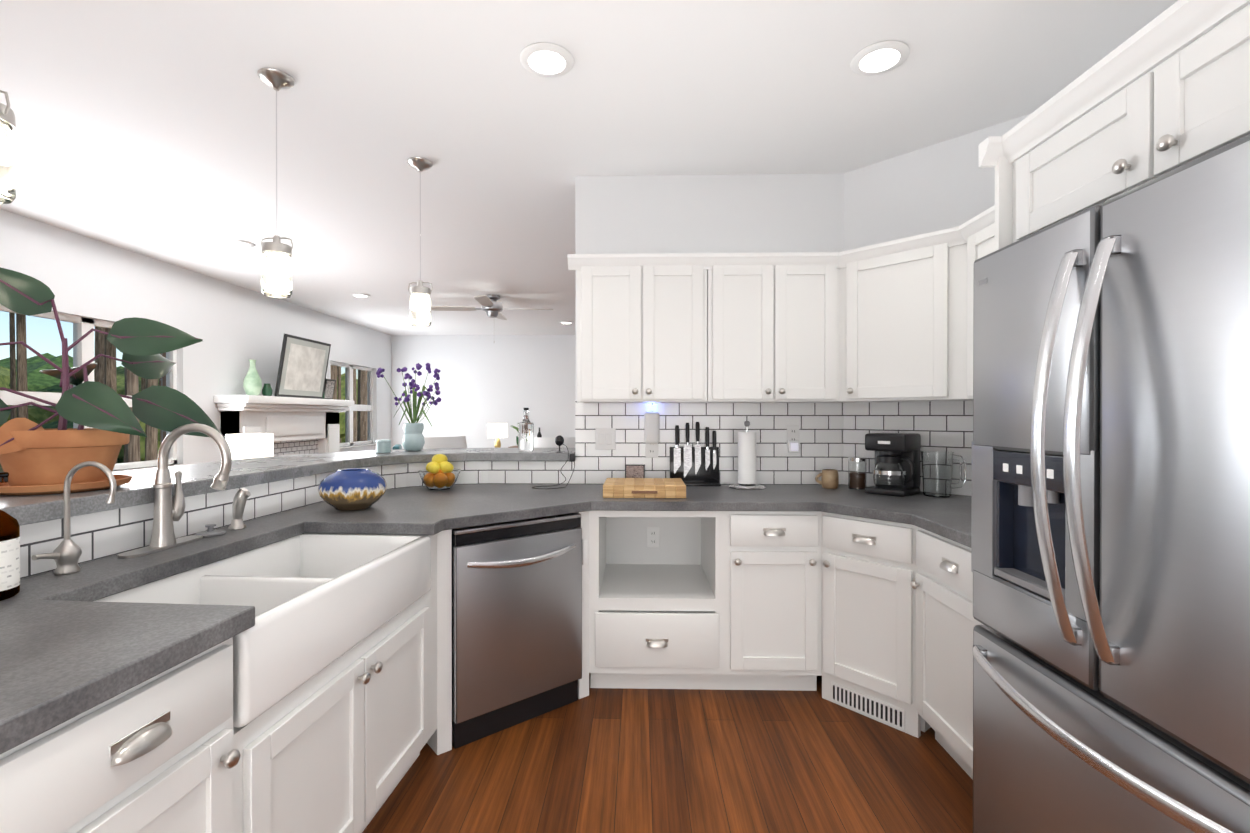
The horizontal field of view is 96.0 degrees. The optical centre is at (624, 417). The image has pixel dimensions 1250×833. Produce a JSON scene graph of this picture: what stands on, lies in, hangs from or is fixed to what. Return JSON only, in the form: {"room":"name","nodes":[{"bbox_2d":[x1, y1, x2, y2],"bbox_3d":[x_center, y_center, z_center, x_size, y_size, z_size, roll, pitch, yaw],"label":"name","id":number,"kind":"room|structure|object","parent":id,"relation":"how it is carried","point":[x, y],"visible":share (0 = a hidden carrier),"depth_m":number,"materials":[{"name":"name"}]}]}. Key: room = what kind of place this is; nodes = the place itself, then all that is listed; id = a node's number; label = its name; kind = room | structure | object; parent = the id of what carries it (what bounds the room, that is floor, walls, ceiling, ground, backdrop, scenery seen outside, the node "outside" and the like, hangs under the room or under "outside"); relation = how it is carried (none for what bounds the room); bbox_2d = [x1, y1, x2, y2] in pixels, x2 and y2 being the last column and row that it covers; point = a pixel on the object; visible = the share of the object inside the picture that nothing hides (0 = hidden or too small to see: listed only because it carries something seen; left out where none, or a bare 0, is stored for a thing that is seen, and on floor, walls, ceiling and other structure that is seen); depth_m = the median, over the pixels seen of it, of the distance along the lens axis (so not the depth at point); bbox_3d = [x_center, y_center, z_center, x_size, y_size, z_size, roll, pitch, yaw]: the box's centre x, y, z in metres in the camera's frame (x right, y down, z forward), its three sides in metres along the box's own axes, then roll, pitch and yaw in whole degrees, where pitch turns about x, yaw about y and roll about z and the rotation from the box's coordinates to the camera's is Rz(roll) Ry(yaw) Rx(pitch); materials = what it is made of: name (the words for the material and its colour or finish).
{"room":"kitchen","nodes":[
{"label":"kitchen","id":0,"kind":"room"},
{"bbox_2d":[0,209,390,470],"bbox_3d":[-4.298,-0.047,2.285,0.150,2.700,14.900,0,0,1],"label":"wall","id":1,"kind":"structure","parent":0,"point":[236,328],"depth_m":5.44,"materials":[{"name":"white paint"}]},
{"bbox_2d":[0,304,184,471],"bbox_3d":[-4.236,-0.163,4.008,0.150,1.240,2.550,0,0,1],"label":"window","id":2,"kind":"structure","parent":1,"relation":"in","point":[22,366],"depth_m":4.25,"materials":[{"name":"white"}]},
{"bbox_2d":[331,361,375,448],"bbox_3d":[-4.126,-0.180,8.497,0.150,1.240,1.370,0,0,1],"label":"window","id":3,"kind":"structure","parent":1,"relation":"in","point":[354,383],"depth_m":8.66,"materials":[{"name":"white wood"}]},
{"bbox_2d":[22,486,418,578],"bbox_3d":[-0.967,0.781,2.071,1.300,1.046,2.710,0,0,1],"label":"wall","id":4,"kind":"structure","parent":0,"point":[190,535],"depth_m":1.75,"materials":[{"name":"white tile"}]},
{"bbox_2d":[0,448,574,525],"bbox_3d":[-1.155,0.231,2.239,1.679,0.048,3.140,0,0,1],"label":"bar","id":5,"kind":"object","parent":4,"relation":"on","point":[138,489],"visible":0.73,"depth_m":2.21,"materials":[{"name":"concrete"}]},
{"bbox_2d":[0,267,224,494],"bbox_3d":[-1.690,-0.109,1.648,0.706,0.635,0.665,0,0,1],"label":"potted plant","id":6,"kind":"object","parent":5,"relation":"on","point":[37,459],"visible":0.98,"depth_m":1.60,"materials":[{"name":"green plant"}]},
{"bbox_2d":[375,439,390,452],"bbox_3d":[-1.398,0.164,3.255,0.086,0.078,0.086,0,0,1],"label":"cup","id":7,"kind":"object","parent":5,"relation":"on","point":[383,445],"visible":1,"depth_m":3.22,"materials":[{"name":"green ceramic"}]},
{"bbox_2d":[376,363,440,450],"bbox_3d":[-1.320,-0.071,3.462,0.360,0.546,0.318,0,0,1],"label":"flower vase","id":8,"kind":"object","parent":5,"relation":"on","point":[413,439],"visible":1,"depth_m":3.41,"materials":[{"name":"green ceramic"}]},
{"bbox_2d":[518,408,533,451],"bbox_3d":[-0.595,0.070,3.385,0.086,0.264,0.060,0,0,1],"label":"glass decanter","id":9,"kind":"object","parent":5,"relation":"on","point":[525,434],"visible":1,"depth_m":3.36,"materials":[{"name":"clear glass"}]},
{"bbox_2d":[20,461,574,578],"bbox_3d":[-0.897,0.323,1.996,1.156,0.133,2.566,0,0,1],"label":"wall tiles","id":10,"kind":"structure","parent":4,"relation":"attached to","point":[98,535],"depth_m":1.97,"materials":[{"name":"white tile"}]},
{"bbox_2d":[391,335,574,449],"bbox_3d":[-1.075,-0.074,9.733,6.230,2.700,0.150,0,0,1],"label":"wall","id":11,"kind":"structure","parent":0,"point":[484,381],"depth_m":9.69,"materials":[{"name":"white paint"}]},
{"bbox_2d":[0,0,1177,334],"bbox_3d":[-1.184,-1.446,2.203,6.380,0.100,15.200,0,0,1],"label":"ceiling","id":12,"kind":"structure","parent":0,"point":[146,128],"depth_m":2.58,"materials":[{"name":"white paint"}]},
{"bbox_2d":[0,90,16,203],"bbox_3d":[-1.447,-0.945,1.261,0.138,0.894,0.132,0,0,1],"label":"pendant light","id":13,"kind":"object","parent":12,"relation":"hanging from","point":[8,194],"visible":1,"depth_m":1.27,"materials":[{"name":"white glass"}]},
{"bbox_2d":[224,239,254,247],"bbox_3d":[-3.098,-1.397,4.521,0.210,0.012,0.210,0,0,1],"label":"recessed light","id":14,"kind":"object","parent":12,"relation":"in","point":[239,243],"visible":0.94,"depth_m":4.52,"materials":[{"name":"white plastic"}]},
{"bbox_2d":[257,68,294,297],"bbox_3d":[-1.431,-0.949,2.311,0.138,0.894,0.132,0,0,1],"label":"pendant light","id":15,"kind":"object","parent":12,"relation":"hanging from","point":[276,271],"visible":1,"depth_m":2.28,"materials":[{"name":"white glass"}]},
{"bbox_2d":[351,293,370,297],"bbox_3d":[-3.040,-1.404,6.470,0.210,0.012,0.210,0,0,1],"label":"recessed light","id":16,"kind":"object","parent":12,"relation":"in","point":[360,295],"visible":1,"depth_m":6.47,"materials":[{"name":"white plastic"}]},
{"bbox_2d":[407,157,432,326],"bbox_3d":[-1.122,-0.952,3.084,0.138,0.894,0.132,0,0,1],"label":"pendant light","id":17,"kind":"object","parent":12,"relation":"hanging from","point":[420,306],"visible":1,"depth_m":3.05,"materials":[{"name":"white glass"}]},
{"bbox_2d":[431,294,553,342],"bbox_3d":[-1.538,-1.137,6.524,1.061,0.549,1.061,0,0,42],"label":"ceiling fan","id":18,"kind":"object","parent":12,"relation":"hanging from","point":[491,306],"visible":0.98,"depth_m":6.46,"materials":[{"name":"silver metal"}]},
{"bbox_2d":[520,42,573,77],"bbox_3d":[-0.304,-1.388,2.192,0.210,0.012,0.210,0,0,1],"label":"recessed light","id":19,"kind":"object","parent":12,"relation":"in","point":[548,60],"visible":1,"depth_m":2.18,"materials":[{"name":"white plastic"}]},
{"bbox_2d":[559,321,572,323],"bbox_3d":[-0.873,-1.411,8.348,0.210,0.012,0.210,0,0,1],"label":"recessed light","id":20,"kind":"object","parent":12,"relation":"in","point":[565,322],"visible":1,"depth_m":8.33,"materials":[{"name":"white"}]},
{"bbox_2d":[850,40,909,75],"bbox_3d":[0.986,-1.388,2.180,0.210,0.012,0.210,0,0,1],"label":"recessed light","id":21,"kind":"object","parent":12,"relation":"in","point":[879,58],"visible":0.96,"depth_m":2.17,"materials":[{"name":"white plastic"}]},
{"bbox_2d":[362,673,972,832],"bbox_3d":[-1.184,1.353,2.214,6.380,0.100,15.200,0,0,1],"label":"floor","id":22,"kind":"structure","parent":0,"point":[611,760],"depth_m":2.06,"materials":[{"name":"brown wood"}]},
{"bbox_2d":[0,529,451,832],"bbox_3d":[-1.066,0.871,1.683,0.706,0.868,1.934,0,0,5],"label":"cabinet","id":23,"kind":"object","parent":22,"relation":"on","point":[337,745],"visible":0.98,"depth_m":1.18,"materials":[{"name":"white wood"}]},
{"bbox_2d":[0,588,254,753],"bbox_3d":[-0.990,0.415,0.950,0.425,0.043,0.517,0,0,1],"label":"countertop","id":24,"kind":"structure","parent":23,"relation":"on","point":[70,646],"depth_m":0.98,"materials":[{"name":"stone"}]},
{"bbox_2d":[0,472,19,600],"bbox_3d":[-1.381,0.254,1.206,0.118,0.274,0.120,0,0,1],"label":"soap bottle","id":25,"kind":"object","parent":24,"relation":"on","point":[9,556],"visible":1,"depth_m":1.21,"materials":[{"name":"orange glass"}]},
{"bbox_2d":[31,461,116,574],"bbox_3d":[-1.359,0.250,1.393,0.153,0.281,0.105,0,0,1],"label":"filter faucet","id":26,"kind":"object","parent":24,"relation":"on","point":[65,555],"visible":1,"depth_m":1.41,"materials":[{"name":"silver metal"}]},
{"bbox_2d":[236,484,971,539],"bbox_3d":[0.235,0.408,2.647,3.259,0.043,1.211,0,0,1],"label":"countertop","id":27,"kind":"structure","parent":23,"relation":"on","point":[420,510],"depth_m":2.58,"materials":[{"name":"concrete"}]},
{"bbox_2d":[118,423,231,557],"bbox_3d":[-1.303,0.203,1.692,0.241,0.372,0.270,0,0,1],"label":"kitchen faucet","id":28,"kind":"object","parent":27,"relation":"on","point":[169,509],"visible":1,"depth_m":1.68,"materials":[{"name":"silver metal"}]},
{"bbox_2d":[195,524,225,536],"bbox_3d":[-1.377,0.372,1.870,0.084,0.034,0.084,0,0,1],"label":"stopper","id":29,"kind":"object","parent":27,"relation":"on","point":[210,532],"visible":0.98,"depth_m":1.86,"materials":[{"name":"grey plastic"}]},
{"bbox_2d":[228,488,250,529],"bbox_3d":[-1.355,0.318,1.979,0.071,0.142,0.051,0,0,1],"label":"sprayer","id":30,"kind":"object","parent":27,"relation":"on","point":[242,495],"visible":1,"depth_m":1.97,"materials":[{"name":"silver metal"}]},
{"bbox_2d":[96,534,430,726],"bbox_3d":[-1.007,0.539,1.641,0.520,0.206,0.917,0,0,5],"label":"sink","id":31,"kind":"object","parent":27,"relation":"in","point":[319,602],"visible":0.54,"depth_m":1.62,"materials":[{"name":"white ceramic"}]},
{"bbox_2d":[318,468,386,510],"bbox_3d":[-1.159,0.304,2.399,0.266,0.166,0.266,0,0,1],"label":"glazed pot","id":32,"kind":"object","parent":27,"relation":"on","point":[352,489],"visible":1,"depth_m":2.31,"materials":[{"name":"ceramic"}]},
{"bbox_2d":[418,454,460,489],"bbox_3d":[-1.003,0.290,3.046,0.224,0.189,0.224,0,0,1],"label":"fruit bowl","id":33,"kind":"object","parent":27,"relation":"on","point":[439,472],"visible":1,"depth_m":2.99,"materials":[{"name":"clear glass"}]},
{"bbox_2d":[532,435,574,488],"bbox_3d":[-0.395,0.244,3.160,0.224,0.283,0.293,0,0,1],"label":"cable","id":34,"kind":"object","parent":27,"relation":"on","point":[559,440],"visible":0.98,"depth_m":3.19,"materials":[{"name":"black plastic"}]},
{"bbox_2d":[625,464,644,478],"bbox_3d":[0.057,0.327,3.244,0.114,0.115,0.026,0,0,1],"label":"framed picture","id":35,"kind":"object","parent":27,"relation":"on","point":[634,471],"visible":0.64,"depth_m":3.24,"materials":[{"name":"black"}]},
{"bbox_2d":[603,478,685,497],"bbox_3d":[0.097,0.354,2.854,0.399,0.062,0.328,0,0,1],"label":"chopping board","id":36,"kind":"object","parent":27,"relation":"on","point":[644,488],"visible":0.98,"depth_m":2.70,"materials":[{"name":"brown wood"}]},
{"bbox_2d":[670,422,720,485],"bbox_3d":[0.396,0.203,3.195,0.284,0.361,0.094,0,0,1],"label":"knife block","id":37,"kind":"object","parent":27,"relation":"on","point":[696,465],"visible":0.85,"depth_m":3.21,"materials":[{"name":"black"}]},
{"bbox_2d":[729,421,765,489],"bbox_3d":[0.670,0.201,3.089,0.200,0.367,0.200,0,0,1],"label":"paper towel holder","id":38,"kind":"object","parent":27,"relation":"on","point":[746,460],"visible":1,"depth_m":3.04,"materials":[{"name":"white paper"}]},
{"bbox_2d":[815,469,838,488],"bbox_3d":[1.100,0.334,3.069,0.126,0.100,0.090,0,0,1],"label":"coffee mug","id":39,"kind":"object","parent":27,"relation":"on","point":[829,478],"visible":1,"depth_m":3.04,"materials":[{"name":"ceramic"}]},
{"bbox_2d":[848,456,866,489],"bbox_3d":[1.260,0.298,3.050,0.096,0.172,0.096,0,0,1],"label":"coffee canister","id":40,"kind":"object","parent":27,"relation":"on","point":[856,472],"visible":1,"depth_m":3.01,"materials":[{"name":"clear glass"}]},
{"bbox_2d":[865,433,920,496],"bbox_3d":[1.365,0.233,2.869,0.287,0.305,0.287,0,0,1],"label":"coffee maker","id":41,"kind":"object","parent":27,"relation":"on","point":[896,471],"visible":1,"depth_m":2.80,"materials":[{"name":"black plastic"}]},
{"bbox_2d":[921,451,965,497],"bbox_3d":[1.548,0.277,2.764,0.161,0.218,0.161,0,0,1],"label":"pitcher","id":42,"kind":"object","parent":27,"relation":"on","point":[937,468],"visible":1,"depth_m":2.72,"materials":[{"name":"clear glass"}]},
{"bbox_2d":[226,433,272,459],"bbox_3d":[-3.307,0.718,4.964,0.500,1.150,0.500,0,0,1],"label":"lamp shade","id":43,"kind":"object","parent":22,"relation":"on","point":[250,445],"visible":0.35,"depth_m":4.83,"materials":[{"name":"white fabric"}]},
{"bbox_2d":[213,395,354,460],"bbox_3d":[-3.889,0.527,6.708,0.448,1.520,2.120,0,0,1],"label":"fireplace","id":44,"kind":"object","parent":22,"relation":"on","point":[293,425],"visible":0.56,"depth_m":6.53,"materials":[{"name":"white wood"}]},
{"bbox_2d":[243,360,261,394],"bbox_3d":[-3.962,-0.424,5.986,0.170,0.385,0.170,0,0,1],"label":"vase","id":45,"kind":"object","parent":44,"relation":"on","point":[252,383],"visible":0.9,"depth_m":5.94,"materials":[{"name":"green ceramic"}]},
{"bbox_2d":[262,384,272,395],"bbox_3d":[-3.908,-0.302,6.145,0.104,0.140,0.104,0,0,1],"label":"vase","id":46,"kind":"object","parent":44,"relation":"on","point":[267,390],"visible":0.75,"depth_m":6.11,"materials":[{"name":"green ceramic"}]},
{"bbox_2d":[274,334,330,398],"bbox_3d":[-3.777,-0.581,6.631,0.134,0.692,0.900,0,0,1],"label":"framed picture","id":47,"kind":"object","parent":44,"relation":"on","point":[303,366],"visible":0.95,"depth_m":6.56,"materials":[{"name":"black"}]},
{"bbox_2d":[324,379,335,398],"bbox_3d":[-3.871,-0.369,7.354,0.062,0.268,0.220,0,0,1],"label":"photo frame","id":48,"kind":"object","parent":44,"relation":"on","point":[329,386],"visible":0.75,"depth_m":7.34,"materials":[{"name":"black"}]},
{"bbox_2d":[392,444,401,449],"bbox_3d":[-3.085,0.842,8.307,0.620,0.882,0.680,0,0,-19],"label":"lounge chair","id":49,"kind":"object","parent":22,"relation":"on","point":[397,447],"visible":0.06,"depth_m":7.96,"materials":[{"name":"teal"}]},
{"bbox_2d":[423,436,466,448],"bbox_3d":[-1.393,0.717,4.187,0.444,1.162,0.439,0,0,1],"label":"bar stool","id":50,"kind":"object","parent":22,"relation":"on","point":[445,442],"visible":0.02,"depth_m":4.01,"materials":[{"name":"white"}]},
{"bbox_2d":[488,423,507,447],"bbox_3d":[-1.948,0.685,8.602,0.900,1.190,0.400,0,0,1],"label":"table lamp","id":51,"kind":"object","parent":22,"relation":"on","point":[497,431],"visible":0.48,"depth_m":8.48,"materials":[{"name":"white fabric"}]},
{"bbox_2d":[452,513,581,748],"bbox_3d":[-0.603,0.871,2.592,0.602,0.862,0.660,0,0,-40],"label":"dishwasher","id":52,"kind":"object","parent":22,"relation":"on","point":[516,622],"visible":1,"depth_m":2.35,"materials":[{"name":"silver metal"}]},
{"bbox_2d":[534,437,574,447],"bbox_3d":[-0.497,0.718,4.096,0.438,1.162,0.418,0,0,1],"label":"bar stool","id":53,"kind":"object","parent":22,"relation":"on","point":[545,442],"visible":0.08,"depth_m":3.92,"materials":[{"name":"white"}]},
{"bbox_2d":[577,511,600,698],"bbox_3d":[-0.376,0.867,2.842,0.426,0.868,0.473,0,0,1],"label":"base cabinet","id":54,"kind":"object","parent":22,"relation":"on","point":[590,525],"depth_m":2.63,"materials":[{"name":"white wood"}]},
{"bbox_2d":[593,571,724,689],"bbox_3d":[0.157,1.101,2.932,0.575,0.400,0.645,0,0,1],"label":"base cabinet","id":55,"kind":"object","parent":22,"relation":"on","point":[652,629],"depth_m":2.62,"materials":[{"name":"white wood"}]},
{"bbox_2d":[697,511,821,690],"bbox_3d":[0.674,0.867,2.919,0.490,0.868,0.645,0,0,1],"label":"base cabinet","id":56,"kind":"object","parent":22,"relation":"on","point":[721,600],"depth_m":2.61,"materials":[{"name":"white wood"}]},
{"bbox_2d":[597,511,712,518],"bbox_3d":[0.157,0.448,2.940,0.545,0.030,0.625,0,0,1],"label":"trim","id":57,"kind":"structure","parent":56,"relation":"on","point":[600,514],"depth_m":2.63,"materials":[{"name":"white wood"}]},
{"bbox_2d":[821,512,930,737],"bbox_3d":[1.259,0.868,2.625,0.652,0.868,0.428,0,0,-40],"label":"base cabinet","id":58,"kind":"object","parent":22,"relation":"on","point":[869,568],"visible":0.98,"depth_m":2.42,"materials":[{"name":"white wood"}]},
{"bbox_2d":[911,527,983,779],"bbox_3d":[1.489,0.870,2.001,0.716,0.868,0.550,0,0,1],"label":"base cabinet","id":59,"kind":"object","parent":22,"relation":"on","point":[946,621],"visible":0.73,"depth_m":2.05,"materials":[{"name":"white wood"}]},
{"bbox_2d":[971,134,1249,832],"bbox_3d":[1.371,0.420,1.217,0.884,1.775,0.910,0,0,1],"label":"fridge","id":60,"kind":"object","parent":22,"relation":"on","point":[1110,536],"visible":1,"depth_m":1.16,"materials":[{"name":"silver metal"}]},
{"bbox_2d":[979,0,1249,250],"bbox_3d":[1.451,0.236,1.225,0.757,2.143,1.060,0,0,1],"label":"wall cabinet","id":61,"kind":"object","parent":22,"relation":"on","point":[1167,90],"visible":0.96,"depth_m":1.26,"materials":[{"name":"white wood"}]},
{"bbox_3d":[-1.477,0.868,9.021,0.700,0.820,0.440,0,0,1],"label":"cabinet","id":62,"kind":"object","parent":22,"relation":"on","visible":0},
{"bbox_2d":[510,423,518,444],"bbox_3d":[-1.682,0.262,9.022,0.349,0.390,0.328,0,0,1],"label":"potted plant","id":63,"kind":"object","parent":62,"relation":"on","point":[514,427],"visible":0.15,"depth_m":8.99,"materials":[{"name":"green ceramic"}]},
{"bbox_2d":[575,173,843,484],"bbox_3d":[0.798,-0.051,3.300,2.170,2.700,0.120,0,0,1],"label":"wall","id":64,"kind":"structure","parent":0,"point":[746,213],"depth_m":3.24,"materials":[{"name":"white paint"}]},
{"bbox_2d":[575,257,706,402],"bbox_3d":[0.093,-0.446,3.084,0.680,0.723,0.337,0,0,1],"label":"upper cabinet","id":65,"kind":"object","parent":64,"relation":"attached to","point":[642,321],"depth_m":2.92,"materials":[{"name":"white wood"}]},
{"bbox_2d":[575,400,843,484],"bbox_3d":[0.483,0.142,3.245,1.541,0.485,0.001,0,0,1],"label":"wall tile","id":66,"kind":"structure","parent":64,"relation":"attached to","point":[820,436],"depth_m":3.24,"materials":[{"name":"white tile"}]},
{"bbox_2d":[595,428,615,449],"bbox_3d":[-0.113,0.122,3.253,0.116,0.125,0.011,0,0,1],"label":"switch plate","id":67,"kind":"object","parent":66,"relation":"attached to","point":[605,438],"visible":1,"depth_m":3.25,"materials":[{"name":"white plastic"}]},
{"bbox_2d":[644,405,659,457],"bbox_3d":[0.154,0.078,3.221,0.085,0.295,0.062,0,0,1],"label":"outlet","id":68,"kind":"object","parent":66,"relation":"attached to","point":[651,429],"visible":1,"depth_m":3.19,"materials":[{"name":"white plastic"}]},
{"bbox_2d":[787,425,799,452],"bbox_3d":[0.964,0.122,3.213,0.072,0.156,0.039,0,0,1],"label":"outlet","id":69,"kind":"object","parent":66,"relation":"attached to","point":[793,443],"visible":0.98,"depth_m":3.22,"materials":[{"name":"white plastic"}]},
{"bbox_2d":[707,253,842,402],"bbox_3d":[0.808,-0.446,3.034,0.752,0.723,0.403,0,0,1],"label":"upper cabinet","id":70,"kind":"object","parent":64,"relation":"attached to","point":[775,320],"depth_m":2.91,"materials":[{"name":"white wood"}]},
{"bbox_2d":[843,229,962,402],"bbox_3d":[1.426,-0.445,2.808,0.639,0.723,0.639,0,0,1],"label":"upper cabinet","id":71,"kind":"object","parent":64,"relation":"attached to","point":[890,321],"depth_m":2.67,"materials":[{"name":"white wood"}]},
{"bbox_2d":[816,496,971,547],"bbox_3d":[1.368,0.410,2.140,0.968,0.043,0.826,0,0,1],"label":"countertop","id":72,"kind":"structure","parent":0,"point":[950,519],"depth_m":2.38,"materials":[{"name":"stone"}]},
{"bbox_2d":[844,114,1029,496],"bbox_3d":[1.561,-0.049,2.908,0.627,2.700,0.627,0,0,1],"label":"wall","id":73,"kind":"structure","parent":0,"point":[950,183],"depth_m":2.93,"materials":[{"name":"white paint"}]},
{"bbox_2d":[843,401,972,496],"bbox_3d":[1.558,0.143,2.906,0.627,0.485,0.627,0,0,1],"label":"wall tile","id":74,"kind":"structure","parent":73,"relation":"attached to","point":[942,425],"depth_m":2.93,"materials":[{"name":"white tile"}]},
{"bbox_2d":[963,213,994,400],"bbox_3d":[1.653,-0.443,2.098,0.337,0.723,0.770,0,0,1],"label":"upper cabinet","id":75,"kind":"object","parent":73,"relation":"attached to","point":[979,238],"depth_m":2.43,"materials":[{"name":"white wood"}]}
]}

